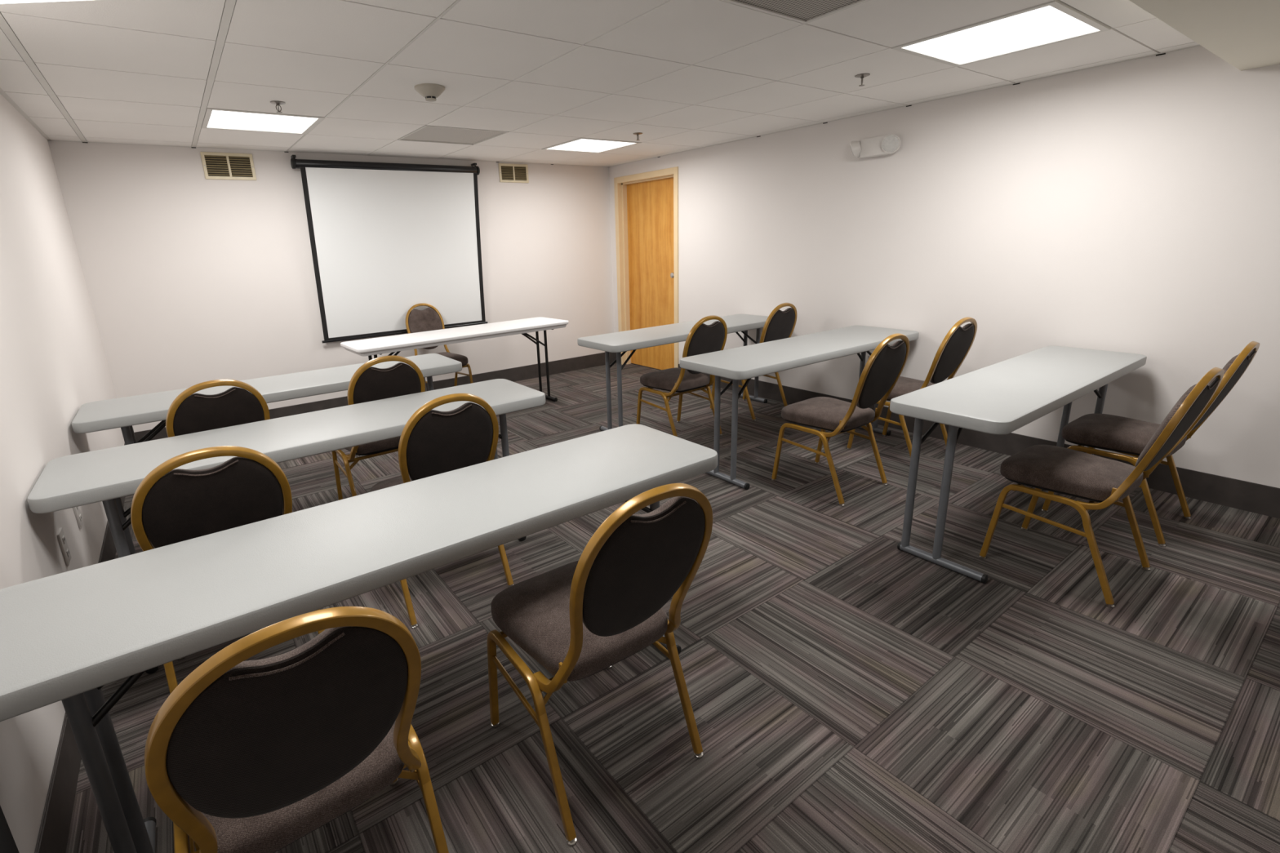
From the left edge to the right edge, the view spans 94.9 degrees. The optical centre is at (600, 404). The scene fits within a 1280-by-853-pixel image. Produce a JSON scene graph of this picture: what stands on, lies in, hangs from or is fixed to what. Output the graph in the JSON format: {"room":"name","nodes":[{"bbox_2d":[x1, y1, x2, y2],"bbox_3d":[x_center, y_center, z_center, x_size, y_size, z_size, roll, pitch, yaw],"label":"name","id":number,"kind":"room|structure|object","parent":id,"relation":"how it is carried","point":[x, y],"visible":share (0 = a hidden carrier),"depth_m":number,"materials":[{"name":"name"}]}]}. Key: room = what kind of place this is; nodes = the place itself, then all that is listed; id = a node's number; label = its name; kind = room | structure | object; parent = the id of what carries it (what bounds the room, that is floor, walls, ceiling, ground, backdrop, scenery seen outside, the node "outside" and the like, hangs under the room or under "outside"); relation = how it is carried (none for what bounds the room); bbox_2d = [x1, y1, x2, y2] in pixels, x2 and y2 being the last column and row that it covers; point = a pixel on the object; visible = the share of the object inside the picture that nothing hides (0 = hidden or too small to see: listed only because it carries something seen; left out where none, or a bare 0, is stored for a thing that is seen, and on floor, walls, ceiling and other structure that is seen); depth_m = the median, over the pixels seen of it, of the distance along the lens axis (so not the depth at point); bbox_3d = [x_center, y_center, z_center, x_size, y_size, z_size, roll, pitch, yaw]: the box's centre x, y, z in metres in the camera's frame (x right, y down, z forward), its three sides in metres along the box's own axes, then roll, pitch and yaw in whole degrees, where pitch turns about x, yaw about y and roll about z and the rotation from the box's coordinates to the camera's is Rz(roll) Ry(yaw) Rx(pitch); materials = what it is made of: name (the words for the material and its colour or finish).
{"room":"meeting room","nodes":[
{"label":"meeting room","id":0,"kind":"room"},
{"bbox_2d":[0,93,124,852],"bbox_3d":[-1.253,0.055,0.875,0.120,2.318,8.114,-13,19,-34],"label":"wall","id":1,"kind":"structure","parent":0,"point":[53,361],"depth_m":2.28,"materials":[{"name":"paint"}]},
{"bbox_2d":[57,527,71,565],"bbox_3d":[-1.881,0.499,2.059,0.010,0.120,0.072,-13,19,-34],"label":"wall outlet","id":2,"kind":"object","parent":1,"relation":"attached to","point":[60,535],"visible":1,"depth_m":2.04,"materials":[{"name":"plastic"}]},
{"bbox_2d":[72,506,83,528],"bbox_3d":[-2.098,0.432,2.354,0.010,0.120,0.072,-13,19,-34],"label":"wall outlet","id":3,"kind":"object","parent":1,"relation":"attached to","point":[77,511],"visible":0.57,"depth_m":2.34,"materials":[{"name":"plastic"}]},
{"bbox_2d":[34,443,124,852],"bbox_3d":[-1.161,1.087,1.203,0.008,0.147,8.114,-13,19,-34],"label":"baseboard","id":4,"kind":"structure","parent":1,"relation":"attached to","point":[53,834],"depth_m":1.52,"materials":[{"name":"plastic"}]},
{"bbox_2d":[48,140,613,432],"bbox_3d":[-1.757,-1.195,5.418,4.809,2.318,0.120,-13,19,-34],"label":"wall","id":5,"kind":"structure","parent":0,"point":[191,278],"depth_m":4.63,"materials":[{"name":"paint"}]},
{"bbox_2d":[200,151,256,180],"bbox_3d":[-2.794,-1.793,4.413,0.334,0.188,0.014,-13,19,-34],"label":"air vent","id":6,"kind":"object","parent":5,"relation":"in","point":[221,166],"visible":1,"depth_m":4.41,"materials":[{"name":"metal"}]},
{"bbox_2d":[133,352,614,442],"bbox_3d":[-1.679,-0.138,5.659,4.553,0.147,0.008,-13,19,-34],"label":"baseboard","id":7,"kind":"structure","parent":5,"relation":"attached to","point":[530,371],"depth_m":6.04,"materials":[{"name":"plastic"}]},
{"bbox_2d":[290,154,487,342],"bbox_3d":[-1.760,-1.382,5.222,1.578,1.489,0.108,-13,19,-34],"label":"projection screen","id":8,"kind":"object","parent":5,"relation":"attached to","point":[387,239],"visible":0.98,"depth_m":5.15,"materials":[{"name":"white fabric"}]},
{"bbox_2d":[498,163,528,182],"bbox_3d":[-0.846,-2.265,5.740,0.316,0.171,0.014,-13,19,-34],"label":"air vent","id":9,"kind":"object","parent":5,"relation":"in","point":[508,172],"visible":1,"depth_m":5.74,"materials":[{"name":"metal"}]},
{"bbox_2d":[0,0,1200,166],"bbox_3d":[0.609,-1.375,1.899,4.809,0.056,8.354,-13,19,-34],"label":"ceiling","id":10,"kind":"structure","parent":0,"point":[686,75],"depth_m":2.66,"materials":[{"name":"tile"}]},
{"bbox_2d":[0,0,83,4],"bbox_3d":[-1.591,-1.184,1.636,0.535,0.018,0.244,-2,16,0],"label":"recessed light","id":11,"kind":"object","parent":10,"relation":"in","point":[2,2],"visible":1,"depth_m":1.75,"materials":[{"name":"plastic"}]},
{"bbox_2d":[201,106,324,134],"bbox_3d":[-2.055,-1.716,3.556,0.588,0.016,0.601,-13,19,-34],"label":"recessed light","id":12,"kind":"object","parent":10,"relation":"in","point":[214,118],"visible":0.8,"depth_m":3.53,"materials":[{"name":"plastic"}]},
{"bbox_2d":[270,100,285,112],"bbox_3d":[-1.704,-1.579,3.103,0.072,0.062,0.072,7,18,31],"label":"sprinkler","id":13,"kind":"object","parent":10,"relation":"attached to","point":[277,103],"visible":0.98,"depth_m":3.09,"materials":[{"name":"silver metal"}]},
{"bbox_2d":[413,83,444,102],"bbox_3d":[-0.849,-1.551,2.930,0.148,0.063,0.148,-13,19,-34],"label":"smoke detector","id":14,"kind":"object","parent":10,"relation":"attached to","point":[430,91],"visible":1,"depth_m":2.89,"materials":[{"name":"plastic"}]},
{"bbox_2d":[397,124,508,145],"bbox_3d":[-1.069,-1.944,4.230,0.602,0.017,0.601,-13,19,-34],"label":"ceiling vent","id":15,"kind":"object","parent":10,"relation":"in","point":[426,133],"visible":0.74,"depth_m":4.23,"materials":[{"name":"metal"}]},
{"bbox_2d":[541,137,641,153],"bbox_3d":[-0.080,-2.171,4.907,0.602,0.016,0.601,-13,19,-34],"label":"recessed light","id":16,"kind":"object","parent":10,"relation":"in","point":[581,144],"visible":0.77,"depth_m":4.89,"materials":[{"name":"plastic"}]},
{"bbox_2d":[549,138,634,151],"bbox_3d":[-0.080,-2.172,4.907,0.550,0.010,0.549,-13,19,-34],"label":"diffuser","id":17,"kind":"object","parent":16,"relation":"attached to","point":[579,144],"depth_m":4.90,"materials":[{"name":"white plastic"}]},
{"bbox_2d":[632,132,642,140],"bbox_3d":[0.283,-2.025,4.421,0.072,0.062,0.072,7,18,31],"label":"sprinkler","id":18,"kind":"object","parent":10,"relation":"attached to","point":[637,134],"visible":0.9,"depth_m":4.41,"materials":[{"name":"silver metal"}]},
{"bbox_2d":[720,0,870,23],"bbox_3d":[0.712,-1.343,1.828,0.602,0.017,0.601,-13,19,-34],"label":"ceiling vent","id":19,"kind":"object","parent":10,"relation":"in","point":[804,11],"visible":1,"depth_m":2.08,"materials":[{"name":"metal"}]},
{"bbox_2d":[854,73,870,86],"bbox_3d":[1.347,-1.674,3.017,0.072,0.062,0.072,7,18,31],"label":"sprinkler","id":20,"kind":"object","parent":10,"relation":"attached to","point":[861,76],"visible":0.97,"depth_m":3.01,"materials":[{"name":"silver metal"}]},
{"bbox_2d":[892,0,1111,66],"bbox_3d":[1.701,-1.569,2.505,0.602,0.016,0.601,-13,19,-34],"label":"recessed light","id":21,"kind":"object","parent":10,"relation":"in","point":[1054,21],"visible":0.9,"depth_m":2.47,"materials":[{"name":"plastic"}]},
{"bbox_2d":[65,363,1279,852],"bbox_3d":[0.734,0.771,2.529,4.909,0.100,8.354,-13,19,-34],"label":"floor","id":22,"kind":"structure","parent":0,"point":[850,691],"depth_m":1.89,"materials":[{"name":"carpet"}]},
{"bbox_2d":[0,805,19,852],"bbox_3d":[-0.920,0.915,0.869,0.084,0.641,0.375,-13,19,-34],"label":"case","id":23,"kind":"object","parent":22,"relation":"on","point":[7,844],"visible":1,"depth_m":0.97,"materials":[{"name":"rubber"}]},
{"bbox_2d":[165,379,270,437],"bbox_3d":[-1.777,0.285,2.761,0.443,0.899,0.557,-15,20,-39],"label":"banquet chair","id":24,"kind":"object","parent":22,"relation":"on","point":[188,413],"visible":0.4,"depth_m":2.48,"materials":[{"name":"brown fabric"}]},
{"bbox_2d":[130,445,324,694],"bbox_3d":[-1.210,0.501,1.911,0.443,0.899,0.557,-13,19,-34],"label":"banquet chair","id":25,"kind":"object","parent":22,"relation":"on","point":[170,505],"visible":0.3,"depth_m":1.63,"materials":[{"name":"black fabric"}]},
{"bbox_2d":[71,353,462,444],"bbox_3d":[-1.675,0.219,3.307,1.808,0.726,0.480,-13,19,-34],"label":"folding table","id":26,"kind":"object","parent":22,"relation":"on","point":[125,412],"visible":0.43,"depth_m":3.00,"materials":[{"name":"grey plastic"}]},
{"bbox_2d":[26,378,545,673],"bbox_3d":[-1.090,0.420,2.504,1.798,0.726,0.480,-13,19,-34],"label":"folding table","id":27,"kind":"object","parent":22,"relation":"on","point":[108,475],"visible":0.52,"depth_m":2.19,"materials":[{"name":"grey plastic"}]},
{"bbox_2d":[144,606,448,852],"bbox_3d":[-0.589,0.689,1.152,0.443,0.899,0.557,-13,19,-35],"label":"banquet chair","id":28,"kind":"object","parent":22,"relation":"on","point":[258,756],"visible":1,"depth_m":0.91,"materials":[{"name":"black fabric"}]},
{"bbox_2d":[0,423,717,852],"bbox_3d":[-0.454,0.629,1.668,1.821,0.726,0.455,-13,19,-34],"label":"folding table","id":29,"kind":"object","parent":22,"relation":"on","point":[64,637],"visible":0.84,"depth_m":1.32,"materials":[{"name":"grey plastic"}]},
{"bbox_2d":[331,355,425,500],"bbox_3d":[-1.186,0.146,3.175,0.443,0.899,0.557,-13,19,-35],"label":"banquet chair","id":30,"kind":"object","parent":22,"relation":"on","point":[369,383],"visible":0.38,"depth_m":2.93,"materials":[{"name":"gold metal"}]},
{"bbox_2d":[405,302,473,386],"bbox_3d":[-1.473,-0.444,5.310,0.412,0.908,0.557,-14,19,-35],"label":"banquet chair","id":31,"kind":"object","parent":22,"relation":"on","point":[430,318],"visible":0.53,"depth_m":5.36,"materials":[{"name":"brown fabric"}]},
{"bbox_2d":[370,393,513,628],"bbox_3d":[-0.669,0.347,2.385,0.443,0.899,0.557,-13,19,-35],"label":"banquet chair","id":32,"kind":"object","parent":22,"relation":"on","point":[432,442],"visible":0.51,"depth_m":2.12,"materials":[{"name":"black fabric"}]},
{"bbox_2d":[340,316,568,401],"bbox_3d":[-1.120,-0.262,4.948,1.840,0.726,0.500,-14,19,-36],"label":"folding table","id":33,"kind":"object","parent":22,"relation":"on","point":[398,343],"visible":0.73,"depth_m":4.74,"materials":[{"name":"white plastic"}]},
{"bbox_2d":[487,483,712,846],"bbox_3d":[-0.013,0.554,1.554,0.443,0.899,0.557,-12,19,-32],"label":"banquet chair","id":34,"kind":"object","parent":22,"relation":"on","point":[580,619],"visible":1,"depth_m":1.41,"materials":[{"name":"brown fabric"}]},
{"bbox_2d":[577,314,768,431],"bbox_3d":[0.686,-0.252,4.659,1.776,0.726,0.480,-13,19,-34],"label":"folding table","id":35,"kind":"object","parent":22,"relation":"on","point":[624,341],"visible":0.73,"depth_m":4.29,"materials":[{"name":"grey plastic"}]},
{"bbox_2d":[635,315,727,436],"bbox_3d":[0.587,-0.202,4.175,0.443,0.899,0.557,-13,19,-34],"label":"banquet chair","id":36,"kind":"object","parent":22,"relation":"on","point":[702,338],"visible":0.84,"depth_m":4.04,"materials":[{"name":"brown fabric"}]},
{"bbox_2d":[710,302,797,421],"bbox_3d":[1.244,-0.380,4.718,0.443,0.899,0.557,-14,19,-35],"label":"banquet chair","id":37,"kind":"object","parent":22,"relation":"on","point":[779,325],"visible":0.43,"depth_m":4.48,"materials":[{"name":"gold metal"}]},
{"bbox_2d":[680,325,919,489],"bbox_3d":[1.324,-0.032,3.785,1.788,0.726,0.490,-13,19,-33],"label":"folding table","id":38,"kind":"object","parent":22,"relation":"on","point":[747,362],"visible":0.79,"depth_m":3.44,"materials":[{"name":"grey plastic"}]},
{"bbox_2d":[771,333,909,506],"bbox_3d":[1.331,0.029,3.243,0.443,0.899,0.557,-13,19,-34],"label":"banquet chair","id":39,"kind":"object","parent":22,"relation":"on","point":[886,364],"visible":1,"depth_m":3.12,"materials":[{"name":"gold metal"}]},
{"bbox_2d":[847,316,977,457],"bbox_3d":[1.962,-0.119,3.684,0.443,0.899,0.557,-13,19,-33],"label":"banquet chair","id":40,"kind":"object","parent":22,"relation":"on","point":[954,348],"visible":0.67,"depth_m":3.49,"materials":[{"name":"brown fabric"}]},
{"bbox_2d":[889,346,1146,583],"bbox_3d":[2.020,0.211,2.818,1.742,0.726,0.440,-13,19,-34],"label":"folding table","id":41,"kind":"object","parent":22,"relation":"on","point":[1002,397],"visible":0.84,"depth_m":2.50,"materials":[{"name":"grey plastic"}]},
{"bbox_2d":[978,367,1224,608],"bbox_3d":[1.978,0.255,2.345,0.443,0.899,0.557,-12,19,-32],"label":"banquet chair","id":42,"kind":"object","parent":22,"relation":"on","point":[1095,479],"visible":1,"depth_m":2.27,"materials":[{"name":"brown fabric"}]},
{"bbox_2d":[1041,341,1259,546],"bbox_3d":[2.549,0.122,2.741,0.443,0.899,0.557,-13,19,-33],"label":"banquet chair","id":43,"kind":"object","parent":22,"relation":"on","point":[1120,434],"visible":0.63,"depth_m":2.70,"materials":[{"name":"brown fabric"}]},
{"bbox_2d":[608,45,1279,488],"bbox_3d":[2.560,-0.831,3.510,0.180,2.318,8.158,-13,19,-34],"label":"wall","id":44,"kind":"structure","parent":0,"point":[1133,206],"depth_m":3.35,"materials":[{"name":"paint"}]},
{"bbox_2d":[613,166,678,369],"bbox_3d":[0.537,-1.373,6.238,0.156,2.046,0.994,-13,19,-34],"label":"door","id":45,"kind":"structure","parent":44,"relation":"in","point":[646,203],"depth_m":6.28,"materials":[{"name":"brown wood"}]},
{"bbox_2d":[857,354,868,369],"bbox_3d":[1.966,-0.313,4.382,0.010,0.120,0.072,-13,19,-34],"label":"wall outlet","id":46,"kind":"object","parent":44,"relation":"attached to","point":[867,356],"visible":0.21,"depth_m":4.36,"materials":[{"name":"plastic"}]},
{"bbox_2d":[850,133,900,158],"bbox_3d":[1.861,-1.748,3.972,0.117,0.122,0.361,-13,19,-34],"label":"emergency light","id":47,"kind":"object","parent":44,"relation":"attached to","point":[886,144],"visible":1,"depth_m":3.96,"materials":[{"name":"plastic"}]},
{"bbox_2d":[614,352,1279,518],"bbox_3d":[2.538,0.236,3.733,0.008,0.147,8.114,-13,19,-34],"label":"baseboard","id":48,"kind":"structure","parent":44,"relation":"attached to","point":[1252,497],"depth_m":3.14,"materials":[{"name":"plastic"}]},
{"bbox_2d":[1129,0,1279,70],"bbox_3d":[1.394,-1.028,0.868,4.569,0.149,1.238,-13,19,-34],"label":"soffit","id":49,"kind":"object","parent":44,"relation":"attached to","point":[1245,34],"depth_m":2.00,"materials":[{"name":"paint"}]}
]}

